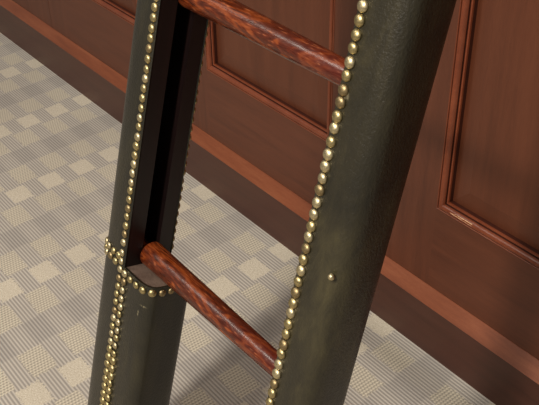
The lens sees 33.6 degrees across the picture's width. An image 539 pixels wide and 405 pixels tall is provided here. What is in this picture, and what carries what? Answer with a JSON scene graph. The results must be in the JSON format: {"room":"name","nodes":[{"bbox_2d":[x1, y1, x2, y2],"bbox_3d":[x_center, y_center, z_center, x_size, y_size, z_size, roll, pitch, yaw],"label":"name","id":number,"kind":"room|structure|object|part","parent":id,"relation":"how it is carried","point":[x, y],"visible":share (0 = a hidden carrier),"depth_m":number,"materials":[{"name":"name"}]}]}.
{"room":"library","nodes":[
{"label":"library","id":0,"kind":"room"},
{"bbox_2d":[0,33,494,404],"bbox_3d":[-1.233,0.770,0.891,3.600,0.050,6.400,-25,42,-30],"label":"floor","id":1,"kind":"structure","parent":0,"point":[59,150],"depth_m":1.73,"materials":[{"name":"carpet"}]},
{"bbox_2d":[87,0,456,404],"bbox_3d":[0.062,-0.490,0.720,0.635,2.172,0.397,-25,42,-30],"label":"library ladder","id":2,"kind":"object","parent":1,"relation":"on","point":[386,77],"visible":1,"depth_m":0.87,"materials":[{"name":"black leather"}]},
{"bbox_3d":[-0.040,-0.556,0.830,0.064,2.245,0.054,-11,34,-39],"label":"rail","id":3,"kind":"part","parent":2,"relation":"part of","materials":[{"name":"black leather"}]},
{"bbox_2d":[12,0,538,359],"bbox_3d":[0.134,-0.962,1.017,0.122,2.600,6.000,-25,42,-30],"label":"wall","id":4,"kind":"structure","parent":0,"point":[466,225],"depth_m":1.40,"materials":[{"name":"brown wood"}]},
{"bbox_3d":[-0.778,-0.640,2.580,0.024,0.260,0.378,-25,42,-30],"label":"panel rail","id":5,"kind":"part","parent":4,"relation":"part of","materials":[{"name":"brown wood"}]},
{"bbox_3d":[-0.388,-0.362,2.175,0.024,0.260,0.378,-25,42,-30],"label":"panel rail","id":6,"kind":"part","parent":4,"relation":"part of","materials":[{"name":"brown wood"}]},
{"bbox_3d":[-0.402,-1.163,1.611,0.026,1.703,0.380,-25,42,-30],"label":"panel moulding","id":7,"kind":"part","parent":4,"relation":"part of","materials":[{"name":"brown wood"}]},
{"bbox_3d":[-0.401,-1.164,1.612,0.004,1.665,0.342,-25,42,-30],"label":"raised panel","id":8,"kind":"part","parent":4,"relation":"part of","materials":[{"name":"brown wood"}]},
{"bbox_3d":[0.002,-0.084,1.770,0.024,0.260,0.378,-25,42,-30],"label":"panel rail","id":9,"kind":"part","parent":4,"relation":"part of","materials":[{"name":"brown wood"}]},
{"bbox_2d":[0,0,538,404],"bbox_3d":[0.102,0.074,1.697,0.032,0.124,6.000,-25,42,-30],"label":"baseboard","id":10,"kind":"structure","parent":4,"relation":"attached to","point":[500,370],"depth_m":1.73,"materials":[{"name":"brown wood"}]},
{"bbox_3d":[-0.013,-0.884,1.206,0.026,1.703,0.380,-25,42,-30],"label":"panel moulding","id":11,"kind":"part","parent":4,"relation":"part of","materials":[{"name":"brown wood"}]},
{"bbox_3d":[-0.011,-0.885,1.207,0.004,1.665,0.342,-25,42,-30],"label":"raised panel","id":12,"kind":"part","parent":4,"relation":"part of","materials":[{"name":"brown wood"}]},
{"bbox_3d":[0.391,0.195,1.366,0.024,0.260,0.378,-25,42,-30],"label":"panel rail","id":13,"kind":"part","parent":4,"relation":"part of","materials":[{"name":"brown wood"}]},
{"bbox_3d":[0.377,-0.606,0.801,0.026,1.703,0.380,-25,42,-30],"label":"panel moulding","id":14,"kind":"part","parent":4,"relation":"part of","materials":[{"name":"brown wood"}]},
{"bbox_3d":[0.379,-0.607,0.802,0.004,1.665,0.342,-25,42,-30],"label":"raised panel","id":15,"kind":"part","parent":4,"relation":"part of","materials":[{"name":"brown wood"}]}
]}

